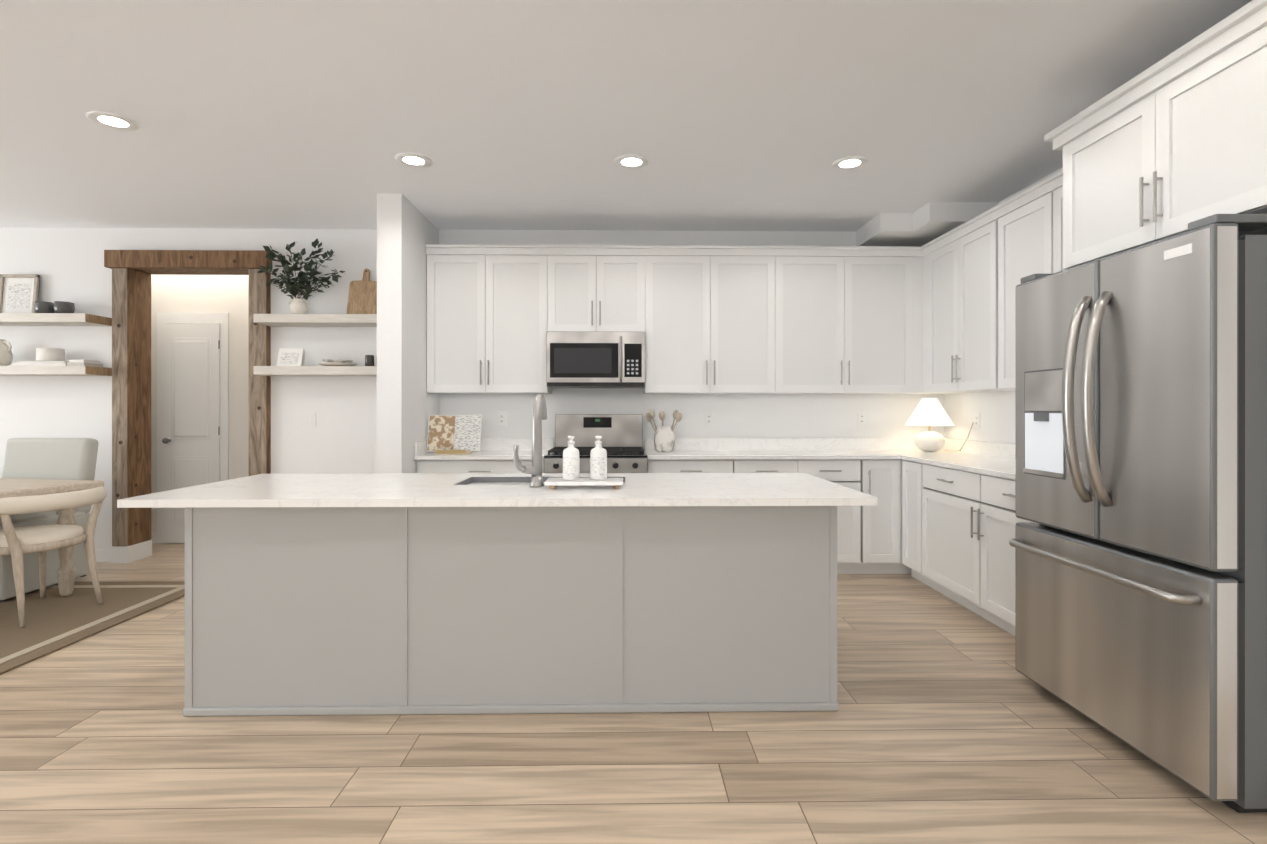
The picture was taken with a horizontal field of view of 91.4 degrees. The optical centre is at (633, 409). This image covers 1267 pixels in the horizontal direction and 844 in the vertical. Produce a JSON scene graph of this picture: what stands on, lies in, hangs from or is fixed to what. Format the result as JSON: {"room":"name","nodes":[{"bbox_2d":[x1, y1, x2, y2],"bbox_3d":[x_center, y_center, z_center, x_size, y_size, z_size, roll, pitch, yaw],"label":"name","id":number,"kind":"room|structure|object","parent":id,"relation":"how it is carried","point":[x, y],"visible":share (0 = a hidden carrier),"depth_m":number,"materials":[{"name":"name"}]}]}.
{"room":"kitchen","nodes":[
{"label":"kitchen","id":0,"kind":"room"},
{"bbox_2d":[151,275,248,532],"bbox_3d":[-4.004,-0.120,5.601,3.820,2.740,0.620,0,0,-1],"label":"wall","id":1,"kind":"structure","parent":0,"point":[229,294],"depth_m":5.79,"materials":[{"name":"white paint"}]},
{"bbox_2d":[151,533,184,542],"bbox_3d":[-4.272,1.202,5.780,3.050,0.095,0.014,0,0,-1],"label":"baseboard","id":2,"kind":"structure","parent":1,"relation":"attached to","point":[153,535],"depth_m":5.77,"materials":[{"name":"white wood"}]},
{"bbox_2d":[157,313,228,542],"bbox_3d":[-4.111,0.174,5.727,0.650,2.150,0.114,0,0,-1],"label":"hall door","id":3,"kind":"structure","parent":1,"relation":"in","point":[192,399],"depth_m":5.75,"materials":[{"name":"white wood"}]},
{"bbox_2d":[377,193,438,472],"bbox_3d":[-1.694,-0.120,4.699,0.170,2.740,0.860,0,0,-1],"label":"wall","id":4,"kind":"structure","parent":0,"point":[407,403],"depth_m":4.27,"materials":[{"name":"white paint"}]},
{"bbox_2d":[0,227,943,549],"bbox_3d":[-2.687,-0.120,5.213,11.000,2.740,0.200,0,0,-1],"label":"wall","id":5,"kind":"structure","parent":0,"point":[67,265],"depth_m":5.12,"materials":[{"name":"white paint"}]},
{"bbox_2d":[0,313,111,325],"bbox_3d":[-5.382,-0.716,4.938,2.202,0.068,0.253,0,0,-1],"label":"shelf","id":6,"kind":"object","parent":5,"relation":"attached to","point":[45,319],"visible":0.98,"depth_m":4.83,"materials":[{"name":"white wood"}]},
{"bbox_2d":[0,274,39,312],"bbox_3d":[-4.995,-0.924,5.022,0.300,0.346,0.052,0,0,-1],"label":"framed print","id":7,"kind":"object","parent":6,"relation":"on","point":[19,293],"visible":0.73,"depth_m":5.03,"materials":[{"name":"white paper"}]},
{"bbox_2d":[34,301,45,312],"bbox_3d":[-4.688,-0.801,4.929,0.130,0.100,0.130,0,0,-10],"label":"bowl","id":8,"kind":"object","parent":6,"relation":"on","point":[39,306],"depth_m":4.87,"materials":[{"name":"black ceramic"}]},
{"bbox_2d":[46,301,74,312],"bbox_3d":[-4.538,-0.801,4.931,0.130,0.100,0.130,0,0,-10],"label":"bowl","id":9,"kind":"object","parent":6,"relation":"on","point":[53,307],"depth_m":4.89,"materials":[{"name":"black ceramic"}]},
{"bbox_2d":[0,366,111,375],"bbox_3d":[-5.382,-0.306,4.939,2.202,0.068,0.253,0,0,-1],"label":"shelf","id":10,"kind":"object","parent":5,"relation":"attached to","point":[52,371],"visible":0.98,"depth_m":4.83,"materials":[{"name":"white wood"}]},
{"bbox_2d":[0,339,12,365],"bbox_3d":[-5.044,-0.449,4.923,0.188,0.215,0.170,0,0,-1],"label":"vase","id":11,"kind":"object","parent":10,"relation":"on","point":[6,356],"visible":0.96,"depth_m":4.91,"materials":[{"name":"beige ceramic"}]},
{"bbox_2d":[12,360,102,366],"bbox_3d":[-4.603,-0.367,4.950,0.560,0.051,0.180,0,0,-1],"label":"books","id":12,"kind":"object","parent":10,"relation":"on","point":[66,363],"visible":0.77,"depth_m":4.87,"materials":[{"name":"white paper"}]},
{"bbox_2d":[36,348,64,360],"bbox_3d":[-4.653,-0.433,4.939,0.172,0.104,0.172,0,0,-1],"label":"candle","id":13,"kind":"object","parent":12,"relation":"on","point":[50,354],"visible":0.79,"depth_m":4.88,"materials":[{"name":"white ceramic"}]},
{"bbox_2d":[95,550,110,561],"bbox_3d":[-6.216,1.202,5.047,3.938,0.095,0.014,0,0,-1],"label":"baseboard","id":14,"kind":"structure","parent":5,"relation":"attached to","point":[102,555],"depth_m":5.07,"materials":[{"name":"white wood"}]},
{"bbox_2d":[104,250,271,562],"bbox_3d":[-3.631,-0.020,5.153,1.300,2.540,0.287,0,0,-1],"label":"door frame","id":15,"kind":"structure","parent":5,"relation":"attached to","point":[133,271],"depth_m":5.05,"materials":[{"name":"brown wood"}]},
{"bbox_2d":[295,412,314,426],"bbox_3d":[-2.711,0.083,5.107,0.166,0.122,0.009,0,0,-1],"label":"light switch","id":16,"kind":"object","parent":5,"relation":"attached to","point":[304,419],"visible":1,"depth_m":5.11,"materials":[{"name":"white plastic"}]},
{"bbox_2d":[254,314,376,326],"bbox_3d":[-2.385,-0.716,4.989,1.197,0.068,0.253,0,0,-1],"label":"shelf","id":17,"kind":"object","parent":5,"relation":"attached to","point":[320,320],"visible":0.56,"depth_m":4.86,"materials":[{"name":"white wood"}]},
{"bbox_2d":[257,239,344,313],"bbox_3d":[-2.655,-1.056,4.961,0.702,0.609,0.183,0,0,-1],"label":"potted plant","id":18,"kind":"object","parent":17,"relation":"on","point":[297,305],"visible":1,"depth_m":4.95,"materials":[{"name":"green plant"}]},
{"bbox_2d":[347,268,376,313],"bbox_3d":[-2.200,-0.952,5.058,0.259,0.411,0.082,0,0,-1],"label":"cutting board","id":19,"kind":"object","parent":17,"relation":"on","point":[362,297],"visible":0.9,"depth_m":5.04,"materials":[{"name":"brown wood"}]},
{"bbox_2d":[254,366,376,375],"bbox_3d":[-2.385,-0.306,4.989,1.197,0.068,0.253,0,0,-1],"label":"shelf","id":20,"kind":"object","parent":5,"relation":"attached to","point":[316,370],"visible":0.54,"depth_m":4.86,"materials":[{"name":"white wood"}]},
{"bbox_2d":[276,348,306,365],"bbox_3d":[-2.738,-0.414,4.960,0.190,0.145,0.104,0,0,-1],"label":"framed print","id":21,"kind":"object","parent":20,"relation":"on","point":[291,357],"visible":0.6,"depth_m":4.93,"materials":[{"name":"white paper"}]},
{"bbox_2d":[318,359,356,365],"bbox_3d":[-2.378,-0.368,4.978,0.284,0.053,0.284,0,0,-1],"label":"decorative plates","id":22,"kind":"object","parent":20,"relation":"on","point":[333,362],"visible":0.92,"depth_m":4.89,"materials":[{"name":"beige ceramic"}]},
{"bbox_2d":[365,355,376,365],"bbox_3d":[-2.043,-0.387,4.968,0.208,0.092,0.118,0,0,-1],"label":"jars","id":23,"kind":"object","parent":20,"relation":"on","point":[369,360],"visible":0.25,"depth_m":4.93,"materials":[{"name":"grey ceramic"}]},
{"bbox_2d":[425,244,556,393],"bbox_3d":[-1.111,-0.690,4.971,0.999,1.120,0.329,0,0,-1],"label":"upper cabinet","id":24,"kind":"object","parent":5,"relation":"attached to","point":[491,309],"depth_m":4.81,"materials":[{"name":"white wood"}]},
{"bbox_2d":[498,412,505,425],"bbox_3d":[-1.091,0.078,5.134,0.072,0.118,0.009,0,0,-1],"label":"electrical outlet","id":25,"kind":"object","parent":5,"relation":"attached to","point":[501,418],"visible":1,"depth_m":5.13,"materials":[{"name":"white plastic"}]},
{"bbox_2d":[557,248,644,331],"bbox_3d":[-0.293,-0.925,4.985,0.760,0.650,0.329,0,0,-1],"label":"upper cabinet","id":26,"kind":"object","parent":5,"relation":"attached to","point":[599,289],"depth_m":4.83,"materials":[{"name":"white wood"}]},
{"bbox_2d":[546,331,644,387],"bbox_3d":[-0.292,-0.386,4.918,0.756,0.421,0.462,0,0,-1],"label":"over-the-range microwave","id":27,"kind":"object","parent":26,"relation":"attached to","point":[574,359],"visible":1,"depth_m":4.74,"materials":[{"name":"silver metal"}]},
{"bbox_2d":[644,248,720,393],"bbox_3d":[0.342,-0.690,4.996,0.634,1.120,0.329,0,0,-1],"label":"upper cabinet","id":28,"kind":"object","parent":5,"relation":"attached to","point":[683,285],"depth_m":4.84,"materials":[{"name":"white wood"}]},
{"bbox_2d":[705,412,713,425],"bbox_3d":[0.632,0.080,5.163,0.072,0.118,0.009,0,0,-1],"label":"electrical outlet","id":29,"kind":"object","parent":5,"relation":"attached to","point":[709,418],"visible":1,"depth_m":5.16,"materials":[{"name":"white plastic"}]},
{"bbox_2d":[721,248,784,393],"bbox_3d":[0.852,-0.690,5.004,0.634,1.120,0.329,0,0,-1],"label":"upper cabinet","id":30,"kind":"object","parent":5,"relation":"attached to","point":[752,279],"depth_m":4.85,"materials":[{"name":"white wood"}]},
{"bbox_2d":[785,248,852,393],"bbox_3d":[1.379,-0.690,5.013,0.668,1.120,0.329,0,0,-1],"label":"upper cabinet","id":31,"kind":"object","parent":5,"relation":"attached to","point":[818,281],"depth_m":4.86,"materials":[{"name":"white wood"}]},
{"bbox_2d":[857,412,865,425],"bbox_3d":[1.914,0.080,5.185,0.072,0.118,0.009,0,0,-1],"label":"electrical outlet","id":32,"kind":"object","parent":5,"relation":"attached to","point":[861,418],"visible":1,"depth_m":5.18,"materials":[{"name":"white plastic"}]},
{"bbox_2d":[853,248,904,393],"bbox_3d":[1.891,-0.690,5.022,0.604,1.120,0.329,0,0,-1],"label":"upper cabinet","id":33,"kind":"object","parent":5,"relation":"attached to","point":[878,273],"depth_m":4.87,"materials":[{"name":"white wood"}]},
{"bbox_2d":[0,0,1251,231],"bbox_3d":[-2.625,-1.513,1.512,11.000,0.050,9.800,0,0,-1],"label":"ceiling","id":34,"kind":"structure","parent":0,"point":[532,114],"depth_m":3.02,"materials":[{"name":"white paint"}]},
{"bbox_2d":[86,111,139,130],"bbox_3d":[-2.683,-1.484,3.192,0.212,0.010,0.212,0,0,-1],"label":"recessed light","id":35,"kind":"object","parent":34,"relation":"in","point":[121,123],"visible":0.98,"depth_m":3.18,"materials":[{"name":"white"}]},
{"bbox_2d":[395,153,432,167],"bbox_3d":[-1.312,-1.484,3.695,0.212,0.010,0.212,0,0,-1],"label":"recessed light","id":36,"kind":"object","parent":34,"relation":"in","point":[415,159],"visible":1,"depth_m":3.69,"materials":[{"name":"white"}]},
{"bbox_2d":[614,154,648,168],"bbox_3d":[-0.012,-1.484,3.717,0.212,0.010,0.212,0,0,-1],"label":"recessed light","id":37,"kind":"object","parent":34,"relation":"in","point":[631,161],"visible":0.98,"depth_m":3.71,"materials":[{"name":"white"}]},
{"bbox_2d":[832,156,868,170],"bbox_3d":[1.308,-1.484,3.739,0.212,0.010,0.212,0,0,-1],"label":"recessed light","id":38,"kind":"object","parent":34,"relation":"in","point":[846,163],"visible":1,"depth_m":3.73,"materials":[{"name":"white"}]},
{"bbox_2d":[856,202,998,246],"bbox_3d":[2.245,-1.420,4.820,0.750,0.140,0.750,0,0,-1],"label":"soffit","id":39,"kind":"object","parent":34,"relation":"attached to","point":[926,223],"depth_m":4.69,"materials":[{"name":"white paint"}]},
{"bbox_2d":[0,543,1266,843],"bbox_3d":[-2.625,1.277,1.514,11.000,0.050,9.800,0,0,-1],"label":"floor","id":40,"kind":"structure","parent":0,"point":[946,723],"depth_m":2.18,"materials":[{"name":"brown wood"}]},
{"bbox_2d":[0,581,184,674],"bbox_3d":[-4.813,1.243,2.877,3.670,0.014,3.100,0,0,-1],"label":"jute rug","id":41,"kind":"object","parent":40,"relation":"on","point":[55,621],"visible":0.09,"depth_m":3.75,"materials":[{"name":"brown wicker"}]},
{"bbox_2d":[0,438,97,600],"bbox_3d":[-4.332,0.723,4.307,0.620,1.021,0.763,0,0,-1],"label":"dining chair","id":42,"kind":"object","parent":41,"relation":"on","point":[55,458],"visible":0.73,"depth_m":4.53,"materials":[{"name":"grey fabric"}]},
{"bbox_2d":[0,478,103,596],"bbox_3d":[-4.802,0.860,3.912,2.250,0.748,1.040,0,0,11],"label":"dining table","id":43,"kind":"object","parent":41,"relation":"on","point":[13,487],"visible":0.69,"depth_m":4.07,"materials":[{"name":"brown wood"}]},
{"bbox_2d":[0,486,106,627],"bbox_3d":[-3.665,0.866,3.739,0.631,0.741,0.665,0,0,-1],"label":"armchair","id":44,"kind":"object","parent":41,"relation":"on","point":[16,543],"visible":1,"depth_m":3.66,"materials":[{"name":"brown wood"}]},
{"bbox_2d":[414,438,552,472],"bbox_3d":[-1.135,0.745,4.830,0.946,1.010,0.612,0,0,-1],"label":"base cabinet","id":45,"kind":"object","parent":40,"relation":"on","point":[495,455],"depth_m":4.56,"materials":[{"name":"white"}]},
{"bbox_2d":[427,415,481,453],"bbox_3d":[-1.380,0.190,4.767,0.406,0.298,0.175,0,0,-1],"label":"cookbook stand","id":46,"kind":"object","parent":45,"relation":"on","point":[453,434],"visible":1,"depth_m":4.77,"materials":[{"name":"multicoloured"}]},
{"bbox_2d":[183,505,844,715],"bbox_3d":[-0.498,0.811,2.910,2.688,0.880,0.748,0,0,-1],"label":"kitchen island","id":47,"kind":"object","parent":40,"relation":"on","point":[408,593],"depth_m":2.55,"materials":[{"name":"grey wood"}]},
{"bbox_2d":[117,485,876,508],"bbox_3d":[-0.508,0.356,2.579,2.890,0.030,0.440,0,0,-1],"label":"island countertop","id":48,"kind":"structure","parent":47,"relation":"on","point":[199,496],"depth_m":2.45,"materials":[{"name":"white stone"}]},
{"bbox_2d":[544,478,622,488],"bbox_3d":[-0.212,0.324,2.709,0.335,0.032,0.160,0,0,-1],"label":"soap tray","id":49,"kind":"object","parent":48,"relation":"on","point":[551,483],"visible":1,"depth_m":2.64,"materials":[{"name":"stone"}]},
{"bbox_2d":[563,436,579,479],"bbox_3d":[-0.273,0.212,2.708,0.073,0.191,0.073,0,0,-1],"label":"soap bottle","id":50,"kind":"object","parent":49,"relation":"on","point":[571,464],"visible":1,"depth_m":2.68,"materials":[{"name":"white ceramic"}]},
{"bbox_2d":[590,436,606,479],"bbox_3d":[-0.153,0.212,2.710,0.073,0.191,0.073,0,0,-1],"label":"soap bottle","id":51,"kind":"object","parent":49,"relation":"on","point":[598,461],"visible":1,"depth_m":2.68,"materials":[{"name":"white ceramic"}]},
{"bbox_2d":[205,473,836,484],"bbox_3d":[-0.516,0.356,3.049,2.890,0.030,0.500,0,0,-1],"label":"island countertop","id":52,"kind":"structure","parent":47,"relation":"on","point":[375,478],"depth_m":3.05,"materials":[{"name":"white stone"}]},
{"bbox_2d":[513,393,546,486],"bbox_3d":[-0.466,0.133,2.836,0.139,0.414,0.266,0,0,-1],"label":"faucet","id":53,"kind":"object","parent":52,"relation":"on","point":[534,469],"visible":1,"depth_m":2.72,"materials":[{"name":"silver metal"}]},
{"bbox_2d":[457,477,624,484],"bbox_3d":[-0.429,0.467,2.976,0.800,0.247,0.370,0,0,-1],"label":"sink","id":54,"kind":"object","parent":52,"relation":"in","point":[468,480],"depth_m":3.14,"materials":[{"name":"silver metal"}]},
{"bbox_2d":[544,414,647,472],"bbox_3d":[-0.280,0.635,4.800,0.756,1.190,0.687,0,0,-1],"label":"range","id":55,"kind":"object","parent":40,"relation":"on","point":[621,438],"visible":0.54,"depth_m":5.06,"materials":[{"name":"silver metal"}]},
{"bbox_2d":[645,438,897,573],"bbox_3d":[1.358,0.745,4.872,2.516,1.010,0.612,0,0,-1],"label":"base cabinet","id":56,"kind":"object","parent":40,"relation":"on","point":[867,536],"depth_m":4.61,"materials":[{"name":"white wood"}]},
{"bbox_2d":[645,409,681,451],"bbox_3d":[0.242,0.168,4.962,0.297,0.341,0.168,0,0,-1],"label":"utensil crock","id":57,"kind":"object","parent":56,"relation":"on","point":[664,439],"visible":1,"depth_m":4.92,"materials":[{"name":"white ceramic"}]},
{"bbox_2d":[898,438,1038,635],"bbox_3d":[2.308,0.746,3.742,0.654,1.010,1.680,0,0,-1],"label":"base cabinet","id":58,"kind":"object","parent":40,"relation":"on","point":[943,521],"depth_m":3.87,"materials":[{"name":"white wood"}]},
{"bbox_2d":[906,398,973,451],"bbox_3d":[2.388,0.126,4.911,0.406,0.426,0.410,0,0,-1],"label":"table lamp","id":59,"kind":"object","parent":58,"relation":"on","point":[929,412],"visible":1,"depth_m":4.85,"materials":[{"name":"white fabric"}]},
{"bbox_2d":[1009,214,1266,812],"bbox_3d":[2.135,0.324,2.364,0.952,1.845,0.956,0,0,-1],"label":"refrigerator","id":60,"kind":"object","parent":40,"relation":"on","point":[1141,495],"visible":1,"depth_m":2.08,"materials":[{"name":"silver metal"}]},
{"bbox_2d":[944,167,1062,443],"bbox_3d":[2.744,-0.118,1.024,0.120,2.740,8.640,0,0,-1],"label":"wall","id":61,"kind":"structure","parent":0,"point":[996,410],"depth_m":4.61,"materials":[{"name":"white paint"}]},
{"bbox_2d":[929,236,971,393],"bbox_3d":[2.451,-0.690,4.593,0.339,1.120,0.592,0,0,-1],"label":"upper cabinet","id":62,"kind":"object","parent":61,"relation":"attached to","point":[939,250],"depth_m":4.63,"materials":[{"name":"white wood"}]},
{"bbox_2d":[949,216,984,391],"bbox_3d":[2.459,-0.690,4.129,0.339,1.120,0.584,0,0,-1],"label":"upper cabinet","id":63,"kind":"object","parent":61,"relation":"attached to","point":[966,245],"depth_m":4.26,"materials":[{"name":"white wood"}]},
{"bbox_2d":[974,413,979,427],"bbox_3d":[2.616,0.085,4.712,0.009,0.118,0.072,0,0,-1],"label":"electrical outlet","id":64,"kind":"object","parent":61,"relation":"attached to","point":[976,420],"visible":1,"depth_m":4.71,"materials":[{"name":"white plastic"}]},
{"bbox_2d":[985,184,1040,391],"bbox_3d":[2.467,-0.689,3.659,0.339,1.120,0.644,0,0,-1],"label":"upper cabinet","id":65,"kind":"object","parent":61,"relation":"attached to","point":[1012,230],"depth_m":3.82,"materials":[{"name":"white wood"}]},
{"bbox_2d":[1041,176,1056,273],"bbox_3d":[2.475,-0.689,3.185,0.339,1.120,0.572,0,0,-1],"label":"upper cabinet","id":66,"kind":"object","parent":61,"relation":"attached to","point":[1049,189],"depth_m":3.42,"materials":[{"name":"white wood"}]},
{"bbox_2d":[1057,0,1266,271],"bbox_3d":[2.329,-0.959,2.376,0.659,0.620,1.010,0,0,-1],"label":"upper cabinet","id":67,"kind":"object","parent":61,"relation":"attached to","point":[1171,144],"depth_m":2.30,"materials":[{"name":"white wood"}]}
]}

